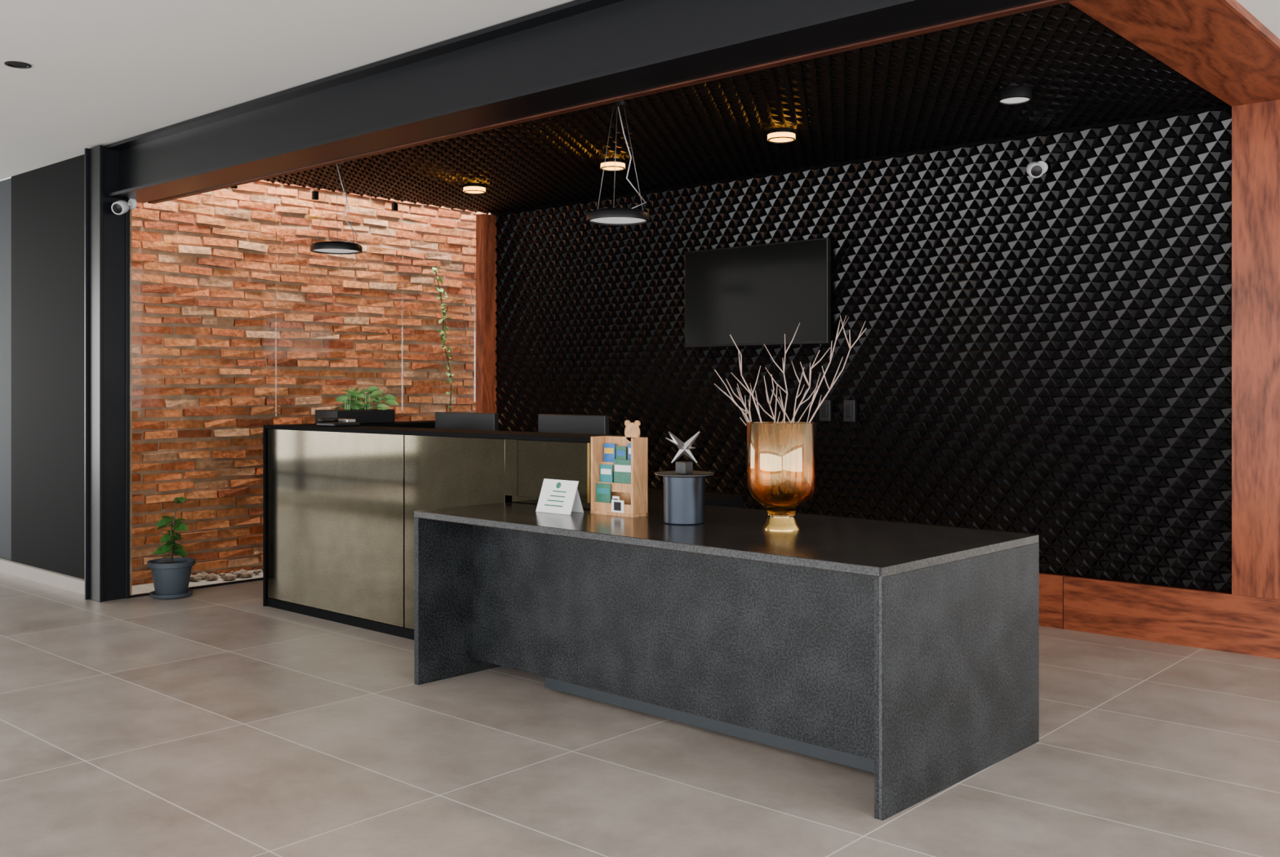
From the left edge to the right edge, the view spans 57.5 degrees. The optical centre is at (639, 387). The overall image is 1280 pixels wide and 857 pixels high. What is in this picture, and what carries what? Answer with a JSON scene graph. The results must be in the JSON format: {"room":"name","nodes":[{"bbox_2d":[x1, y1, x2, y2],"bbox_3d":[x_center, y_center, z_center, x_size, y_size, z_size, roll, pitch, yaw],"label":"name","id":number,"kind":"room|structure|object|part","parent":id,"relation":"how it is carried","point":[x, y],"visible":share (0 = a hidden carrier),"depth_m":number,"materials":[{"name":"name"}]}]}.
{"room":"reception lobby","nodes":[
{"label":"reception lobby","id":0,"kind":"room"},
{"bbox_2d":[0,154,84,579],"bbox_3d":[-5.424,-0.090,9.170,5.720,2.780,0.140,0,0,42],"label":"wall","id":1,"kind":"structure","parent":0,"point":[47,202],"depth_m":7.81,"materials":[{"name":"grey paint"}]},
{"bbox_2d":[0,558,84,594],"bbox_3d":[-5.482,1.258,9.108,5.715,0.085,0.030,0,0,42],"label":"baseboard","id":2,"kind":"structure","parent":1,"relation":"attached to","point":[75,584],"depth_m":7.74,"materials":[{"name":"white paint"}]},
{"bbox_2d":[84,147,88,599],"bbox_3d":[-3.371,-0.085,7.192,0.018,2.770,0.100,0,0,42],"label":"cover edge","id":3,"kind":"object","parent":1,"relation":"attached to","point":[86,149],"visible":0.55,"depth_m":7.15,"materials":[{"name":"black paint"}]},
{"bbox_2d":[128,577,262,598],"bbox_3d":[-2.238,1.294,8.266,0.030,0.012,2.790,0,0,42],"label":"sill","id":4,"kind":"structure","parent":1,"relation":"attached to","point":[255,579],"depth_m":7.63,"materials":[{"name":"black paint"}]},
{"bbox_2d":[259,180,276,424],"bbox_3d":[-2.824,-0.055,7.603,0.008,2.690,1.012,0,0,42],"label":"pane","id":5,"kind":"object","parent":4,"relation":"on","point":[260,180],"visible":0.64,"depth_m":7.98,"materials":[{"name":"clear glass"}]},
{"bbox_2d":[281,183,403,421],"bbox_3d":[-2.135,-0.055,8.381,0.008,2.690,1.052,0,0,42],"label":"pane","id":6,"kind":"object","parent":4,"relation":"on","point":[282,184],"visible":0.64,"depth_m":8.77,"materials":[{"name":"clear glass"}]},
{"bbox_2d":[311,191,318,199],"bbox_3d":[-2.279,-1.350,8.189,0.030,0.060,0.040,0,0,42],"label":"clip","id":7,"kind":"object","parent":6,"relation":"attached to","point":[314,193],"visible":1,"depth_m":8.18,"materials":[{"name":"black paint"}]},
{"bbox_2d":[391,202,397,211],"bbox_3d":[-1.829,-1.350,8.698,0.030,0.060,0.040,0,0,42],"label":"clip","id":8,"kind":"object","parent":6,"relation":"attached to","point":[394,205],"visible":1,"depth_m":8.69,"materials":[{"name":"black paint"}]},
{"bbox_2d":[147,0,1075,204],"bbox_3d":[-0.842,-1.317,5.347,5.950,0.325,0.040,0,0,42],"label":"trim","id":9,"kind":"structure","parent":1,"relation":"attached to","point":[1045,3],"depth_m":4.43,"materials":[{"name":"brown wood"}]},
{"bbox_2d":[0,0,574,179],"bbox_3d":[-4.110,-1.540,1.769,17.500,0.120,9.200,0,0,42],"label":"ceiling","id":10,"kind":"structure","parent":0,"point":[103,73],"depth_m":5.10,"materials":[{"name":"white paint"}]},
{"bbox_2d":[4,61,31,68],"bbox_3d":[-2.846,-1.478,5.338,0.110,0.004,0.110,0,0,42],"label":"recessed light","id":11,"kind":"object","parent":10,"relation":"in","point":[18,64],"visible":1,"depth_m":5.34,"materials":[{"name":"plastic"}]},
{"bbox_2d":[132,181,479,584],"bbox_3d":[-2.028,-0.325,9.302,0.190,3.450,4.560,0,0,42],"label":"wall","id":12,"kind":"structure","parent":0,"point":[135,251],"depth_m":8.33,"materials":[{"name":"brown brick"}]},
{"bbox_2d":[132,180,490,585],"bbox_3d":[-1.878,-0.347,9.334,0.074,3.366,4.811,0,0,42],"label":"brick","id":13,"kind":"object","parent":12,"relation":"attached to","point":[262,202],"depth_m":8.34,"materials":[{"name":"orange brick"}]},
{"bbox_2d":[0,568,1279,856],"bbox_3d":[-3.053,1.350,2.963,17.500,0.100,12.390,0,0,42],"label":"floor","id":14,"kind":"structure","parent":0,"point":[211,722],"depth_m":4.02,"materials":[{"name":"tile"}]},
{"bbox_2d":[88,145,128,602],"bbox_3d":[-3.267,-0.085,7.179,0.150,2.770,0.180,0,0,42],"label":"steel column","id":15,"kind":"object","parent":14,"relation":"on","point":[95,153],"visible":0.66,"depth_m":7.11,"materials":[{"name":"black metal"}]},
{"bbox_2d":[102,146,124,601],"bbox_3d":[-3.248,-0.085,7.163,0.070,2.770,0.140,0,0,42],"label":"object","id":16,"kind":"structure","parent":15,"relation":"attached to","point":[113,224],"depth_m":7.14,"materials":[{"name":"black paint"}]},
{"bbox_2d":[128,208,132,595],"bbox_3d":[-3.390,-0.325,7.447,0.610,3.450,0.013,0,0,42],"label":"trim","id":17,"kind":"object","parent":15,"relation":"attached to","point":[130,211],"depth_m":7.24,"materials":[{"name":"black metal"}]},
{"bbox_2d":[104,0,623,151],"bbox_3d":[-0.889,-1.465,5.181,6.200,0.020,0.260,0,0,42],"label":"steel beam","id":18,"kind":"structure","parent":15,"relation":"attached to","point":[576,6],"depth_m":5.28,"materials":[{"name":"metal"}]},
{"bbox_2d":[118,0,889,191],"bbox_3d":[-0.902,-1.330,5.166,6.200,0.320,0.060,0,0,42],"label":"steel beam","id":19,"kind":"structure","parent":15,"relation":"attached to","point":[624,33],"depth_m":4.92,"materials":[{"name":"black metal"}]},
{"bbox_2d":[105,0,1044,203],"bbox_3d":[-0.889,-1.169,5.181,6.200,0.018,0.260,0,0,42],"label":"flange","id":20,"kind":"object","parent":15,"relation":"attached to","point":[891,17],"visible":1,"depth_m":4.45,"materials":[{"name":"black paint"}]},
{"bbox_2d":[111,198,136,214],"bbox_3d":[-3.139,-1.104,7.105,0.084,0.122,0.189,0,0,9],"label":"security camera","id":21,"kind":"object","parent":20,"relation":"attached to","point":[121,206],"visible":1,"depth_m":7.04,"materials":[{"name":"white plastic"}]},
{"bbox_2d":[146,496,195,599],"bbox_3d":[-2.913,0.988,7.254,0.280,0.624,0.280,0,0,42],"label":"potted plant","id":22,"kind":"object","parent":14,"relation":"on","point":[171,575],"visible":1,"depth_m":7.20,"materials":[{"name":"green plant"}]},
{"bbox_3d":[-2.913,1.188,7.254,0.280,0.225,0.280,0,0,42],"label":"pot","id":23,"kind":"part","parent":22,"relation":"part of","materials":[{"name":"grey plastic"}]},
{"bbox_2d":[189,567,262,581],"bbox_3d":[-2.405,1.279,8.414,0.257,0.063,2.221,0,0,42],"label":"rubble stones","id":24,"kind":"object","parent":14,"relation":"on","point":[242,573],"visible":0.26,"depth_m":7.88},
{"bbox_2d":[314,420,435,428],"bbox_3d":[-1.599,0.761,7.441,0.300,1.078,0.978,0,0,42],"label":"base cabinet","id":25,"kind":"object","parent":14,"relation":"on","point":[426,424],"visible":0.16,"depth_m":7.40,"materials":[{"name":"black"}]},
{"bbox_2d":[431,266,456,412],"bbox_3d":[-1.589,0.160,9.464,0.069,2.280,0.246,0,0,38],"label":"climbing vine","id":26,"kind":"object","parent":14,"relation":"on","point":[440,290],"visible":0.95,"depth_m":9.48,"materials":[{"name":"green plant"}]},
{"bbox_3d":[-1.604,0.164,9.480,0.020,2.272,0.179,0,0,42],"label":"stem","id":27,"kind":"part","parent":26,"relation":"part of","materials":[{"name":"green plant"}]},
{"bbox_2d":[262,423,641,639],"bbox_3d":[-1.118,0.761,6.152,2.730,1.078,0.310,0,0,42],"label":"reception desk","id":28,"kind":"object","parent":14,"relation":"on","point":[340,504],"depth_m":6.24,"materials":[{"name":"brown metal"}]},
{"bbox_3d":[-2.132,0.772,7.050,0.020,1.056,0.310,0,0,42],"label":"panel","id":29,"kind":"part","parent":28,"relation":"part of","materials":[{"name":"black metal"}]},
{"bbox_3d":[-1.718,0.745,6.503,1.325,1.000,0.020,0,0,42],"label":"mirror panel","id":30,"kind":"part","parent":28,"relation":"part of","materials":[{"name":"brown metal"}]},
{"bbox_2d":[316,417,359,426],"bbox_3d":[-1.741,0.198,6.737,0.180,0.046,0.180,0,0,42],"label":"tray","id":31,"kind":"object","parent":28,"relation":"on","point":[331,422],"visible":1,"depth_m":6.71,"materials":[{"name":"plastic"}]},
{"bbox_2d":[315,386,399,423],"bbox_3d":[-1.728,0.106,7.250,0.301,0.230,0.505,0,0,42],"label":"planter box","id":32,"kind":"object","parent":28,"relation":"on","point":[352,410],"visible":1,"depth_m":7.20,"materials":[{"name":"plastic"}]},
{"bbox_3d":[-0.925,0.745,5.801,0.775,1.000,0.020,0,0,42],"label":"mirror panel","id":33,"kind":"part","parent":28,"relation":"part of","materials":[{"name":"brown metal"}]},
{"bbox_3d":[-1.253,0.905,6.452,2.090,0.790,0.020,0,0,42],"label":"panel","id":34,"kind":"part","parent":28,"relation":"part of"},
{"bbox_3d":[-0.601,0.378,5.514,0.086,0.265,0.020,0,0,42],"label":"mirror panel","id":35,"kind":"part","parent":28,"relation":"part of","materials":[{"name":"beige mirror"}]},
{"bbox_3d":[-0.298,0.523,5.433,0.550,0.027,0.300,0,0,42],"label":"rail","id":36,"kind":"part","parent":28,"relation":"part of","materials":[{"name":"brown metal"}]},
{"bbox_3d":[-0.395,0.378,5.332,0.460,0.265,0.020,0,0,42],"label":"mirror panel","id":37,"kind":"part","parent":28,"relation":"part of","materials":[{"name":"beige mirror"}]},
{"bbox_2d":[647,488,742,508],"bbox_3d":[-0.558,0.925,6.551,2.420,0.750,0.530,0,0,42],"label":"worktable","id":38,"kind":"object","parent":14,"relation":"on","point":[711,499],"visible":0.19,"depth_m":5.89,"materials":[{"name":"black"}]},
{"bbox_2d":[435,412,498,431],"bbox_3d":[-1.019,0.347,6.792,0.530,0.404,0.180,0,0,42],"label":"computer monitor","id":39,"kind":"object","parent":38,"relation":"on","point":[450,420],"visible":0.19,"depth_m":6.76,"materials":[{"name":"plastic"}]},
{"bbox_2d":[537,413,608,435],"bbox_3d":[-0.363,0.347,6.212,0.500,0.404,0.180,0,0,42],"label":"computer monitor","id":40,"kind":"object","parent":38,"relation":"on","point":[561,424],"visible":0.2,"depth_m":6.19,"materials":[{"name":"plastic"}]},
{"bbox_3d":[0.337,0.940,5.759,0.030,0.720,0.530,0,0,42],"label":"leg","id":41,"kind":"part","parent":38,"relation":"part of","materials":[{"name":"black"}]},
{"bbox_2d":[413,499,1039,821],"bbox_3d":[0.237,0.920,4.700,2.391,0.760,1.146,0,0,42],"label":"reception desk","id":42,"kind":"object","parent":14,"relation":"on","point":[906,655],"visible":0.89,"depth_m":4.22,"materials":[{"name":"stone"}]},
{"bbox_3d":[-0.611,0.935,5.499,0.030,0.730,1.075,0,0,43],"label":"panel","id":43,"kind":"part","parent":42,"relation":"part of","materials":[{"name":"stone"}]},
{"bbox_2d":[535,478,583,515],"bbox_3d":[-0.342,0.469,5.044,0.210,0.140,0.100,0,0,42],"label":"sign","id":44,"kind":"object","parent":42,"relation":"on","point":[556,496],"visible":1,"depth_m":5.02,"materials":[{"name":"paper"}]},
{"bbox_2d":[590,420,648,517],"bbox_3d":[-0.090,0.340,4.971,0.245,0.401,0.095,0,0,42],"label":"brochure holder","id":45,"kind":"object","parent":42,"relation":"on","point":[619,464],"visible":1,"depth_m":4.96,"materials":[{"name":"brown wood"}]},
{"bbox_3d":[0.085,0.902,4.539,2.300,0.665,0.030,0,0,43],"label":"panel","id":46,"kind":"part","parent":42,"relation":"part of","materials":[{"name":"stone"}]},
{"bbox_2d":[662,475,705,524],"bbox_3d":[0.177,0.446,4.665,0.169,0.188,0.169,0,0,42],"label":"metal canister","id":47,"kind":"object","parent":42,"relation":"on","point":[684,497],"visible":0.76,"depth_m":4.59,"materials":[{"name":"grey metal"}]},
{"bbox_2d":[653,470,714,476],"bbox_3d":[0.177,0.345,4.665,0.243,0.010,0.243,0,0,42],"label":"round tray","id":48,"kind":"object","parent":47,"relation":"on","point":[670,473],"visible":0.88,"depth_m":4.65,"materials":[{"name":"grey metal"}]},
{"bbox_2d":[665,431,700,474],"bbox_3d":[0.172,0.259,4.667,0.129,0.170,0.062,0,0,23],"label":"sculpture","id":49,"kind":"object","parent":48,"relation":"on","point":[682,467],"visible":1,"depth_m":4.66,"materials":[{"name":"silver metal"}]},
{"bbox_2d":[746,421,817,531],"bbox_3d":[0.540,0.336,4.450,0.270,0.408,0.270,0,0,42],"label":"glass vase","id":50,"kind":"object","parent":42,"relation":"on","point":[781,459],"visible":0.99,"depth_m":4.34,"materials":[{"name":"orange"}]},
{"bbox_2d":[714,315,866,425],"bbox_3d":[0.584,0.065,4.442,0.590,0.694,0.280,0,0,-3],"label":"dried branches","id":51,"kind":"object","parent":50,"relation":"in","point":[837,335],"visible":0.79,"depth_m":4.47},
{"bbox_3d":[1.087,0.935,3.903,0.030,0.730,1.075,0,0,43],"label":"panel","id":52,"kind":"part","parent":42,"relation":"part of","materials":[{"name":"stone"}]},
{"bbox_2d":[262,2,1226,214],"bbox_3d":[-0.061,-1.401,6.546,5.530,0.017,2.760,0,0,42],"label":"ceiling","id":53,"kind":"structure","parent":0,"point":[935,89],"depth_m":6.06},
{"bbox_2d":[463,182,485,194],"bbox_3d":[-1.140,-1.373,8.035,0.151,0.055,0.151,0,0,42],"label":"ceiling light","id":54,"kind":"object","parent":53,"relation":"attached to","point":[468,188],"depth_m":7.98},
{"bbox_2d":[600,157,625,171],"bbox_3d":[-0.167,-1.373,7.173,0.151,0.055,0.151,0,0,42],"label":"ceiling light","id":55,"kind":"object","parent":53,"relation":"attached to","point":[610,162],"depth_m":7.12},
{"bbox_2d":[767,127,795,142],"bbox_3d":[0.769,-1.373,6.345,0.151,0.055,0.151,0,0,42],"label":"ceiling light","id":56,"kind":"object","parent":53,"relation":"attached to","point":[778,135],"depth_m":6.29,"materials":[{"name":"white plastic"}]},
{"bbox_2d":[998,84,1031,104],"bbox_3d":[1.757,-1.373,5.470,0.150,0.055,0.150,0,0,42],"label":"ceiling light","id":57,"kind":"object","parent":53,"relation":"attached to","point":[1017,94],"depth_m":5.42,"materials":[{"name":"black metal"}]},
{"bbox_2d":[490,103,1231,215],"bbox_3d":[3.197,-0.140,5.624,11.670,2.880,0.120,0,0,42],"label":"wall","id":58,"kind":"structure","parent":0,"point":[1220,106],"depth_m":6.94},
{"bbox_2d":[475,213,496,413],"bbox_3d":[-1.223,-0.040,9.337,0.090,2.680,0.160,0,0,42],"label":"trim","id":59,"kind":"structure","parent":58,"relation":"attached to","point":[486,228],"depth_m":9.29,"materials":[{"name":"brown wood"}]},
{"bbox_2d":[494,107,1231,593],"bbox_3d":[0.881,-0.182,7.543,5.440,2.395,0.017,0,0,42],"label":"relief panel","id":60,"kind":"object","parent":58,"relation":"attached to","point":[1048,356],"visible":0.76,"depth_m":6.67,"materials":[{"name":"black tile"}]},
{"bbox_2d":[684,237,831,347],"bbox_3d":[0.752,-0.601,7.599,1.140,0.655,0.068,0,0,42],"label":"television","id":61,"kind":"object","parent":60,"relation":"attached to","point":[757,295],"visible":1,"depth_m":7.54,"materials":[{"name":"plastic"}]},
{"bbox_2d":[819,400,832,421],"bbox_3d":[1.155,0.142,7.263,0.080,0.135,0.036,0,0,42],"label":"light switch","id":62,"kind":"object","parent":60,"relation":"attached to","point":[826,407],"visible":0.98,"depth_m":7.25,"materials":[{"name":"plastic"}]},
{"bbox_2d":[843,400,857,422],"bbox_3d":[1.286,0.142,7.147,0.080,0.135,0.036,0,0,42],"label":"light switch","id":63,"kind":"object","parent":60,"relation":"attached to","point":[850,406],"visible":1,"depth_m":7.13,"materials":[{"name":"plastic"}]},
{"bbox_2d":[1026,160,1048,177],"bbox_3d":[2.146,-1.179,6.295,0.100,0.112,0.173,0,0,42],"label":"security camera","id":64,"kind":"object","parent":60,"relation":"attached to","point":[1034,169],"visible":1,"depth_m":6.24,"materials":[{"name":"white plastic"}]},
{"bbox_2d":[1039,573,1279,659],"bbox_3d":[1.138,1.158,7.320,6.200,0.284,0.050,0,0,42],"label":"baseboard","id":65,"kind":"structure","parent":58,"relation":"attached to","point":[1225,622],"depth_m":5.94,"materials":[{"name":"brown wood"}]},
{"bbox_2d":[1067,0,1279,106],"bbox_3d":[2.153,-1.395,4.558,0.420,0.030,2.840,0,0,42],"label":"wooden beam","id":66,"kind":"structure","parent":58,"relation":"attached to","point":[1205,42],"depth_m":4.66,"materials":[{"name":"brown wood"}]},
{"bbox_2d":[1219,0,1279,51],"bbox_3d":[2.312,-1.393,4.418,0.015,0.034,2.840,0,0,42],"label":"trim","id":67,"kind":"structure","parent":58,"relation":"attached to","point":[1234,6],"depth_m":4.42,"materials":[{"name":"brown wood"}]},
{"bbox_2d":[1231,99,1279,599],"bbox_3d":[3.078,-0.182,5.603,0.420,2.395,0.050,0,0,42],"label":"wooden column","id":68,"kind":"structure","parent":58,"relation":"attached to","point":[1255,126],"depth_m":5.65,"materials":[{"name":"brown wood"}]},
{"bbox_2d":[1235,0,1279,39],"bbox_3d":[4.487,-1.505,2.579,5.700,0.190,2.970,0,0,42],"label":"ceiling","id":69,"kind":"structure","parent":0,"point":[1267,11],"depth_m":4.38,"materials":[{"name":"white paint"}]},
{"bbox_3d":[0.076,-1.507,6.384,5.950,0.185,2.860,0,0,42],"label":"ceiling","id":70,"kind":"structure","parent":0,"visible":0},
{"bbox_2d":[310,161,362,254],"bbox_3d":[-1.858,-1.117,7.134,0.310,0.567,0.310,0,0,42],"label":"pendant lamp","id":71,"kind":"object","parent":70,"relation":"hanging from","point":[335,247],"visible":0.81,"depth_m":7.09,"materials":[{"name":"plastic"}]},
{"bbox_2d":[313,248,357,253],"bbox_3d":[-1.858,-0.841,7.134,0.282,0.001,0.282,0,0,42],"label":"diffuser","id":72,"kind":"object","parent":71,"relation":"attached to","point":[317,251],"depth_m":7.17,"materials":[{"name":"white plastic"}]},
{"bbox_3d":[-1.858,-0.862,7.134,0.310,0.057,0.310,0,0,42],"label":"lamp shade","id":73,"kind":"part","parent":71,"relation":"part of","materials":[{"name":"plastic"}]},
{"bbox_2d":[586,100,649,225],"bbox_3d":[-0.107,-1.109,5.732,0.310,0.582,0.310,0,0,42],"label":"pendant lamp","id":74,"kind":"object","parent":70,"relation":"hanging from","point":[604,216],"visible":0.98,"depth_m":5.69,"materials":[{"name":"plastic"}]},
{"bbox_3d":[-0.107,-0.847,5.732,0.310,0.057,0.310,0,0,42],"label":"lamp shade","id":75,"kind":"part","parent":74,"relation":"part of","materials":[{"name":"plastic"}]},
{"bbox_2d":[591,217,645,223],"bbox_3d":[-0.107,-0.826,5.732,0.282,0.001,0.282,0,0,42],"label":"diffuser","id":76,"kind":"object","parent":74,"relation":"attached to","point":[593,220],"depth_m":5.76,"materials":[{"name":"white plastic"}]}
]}

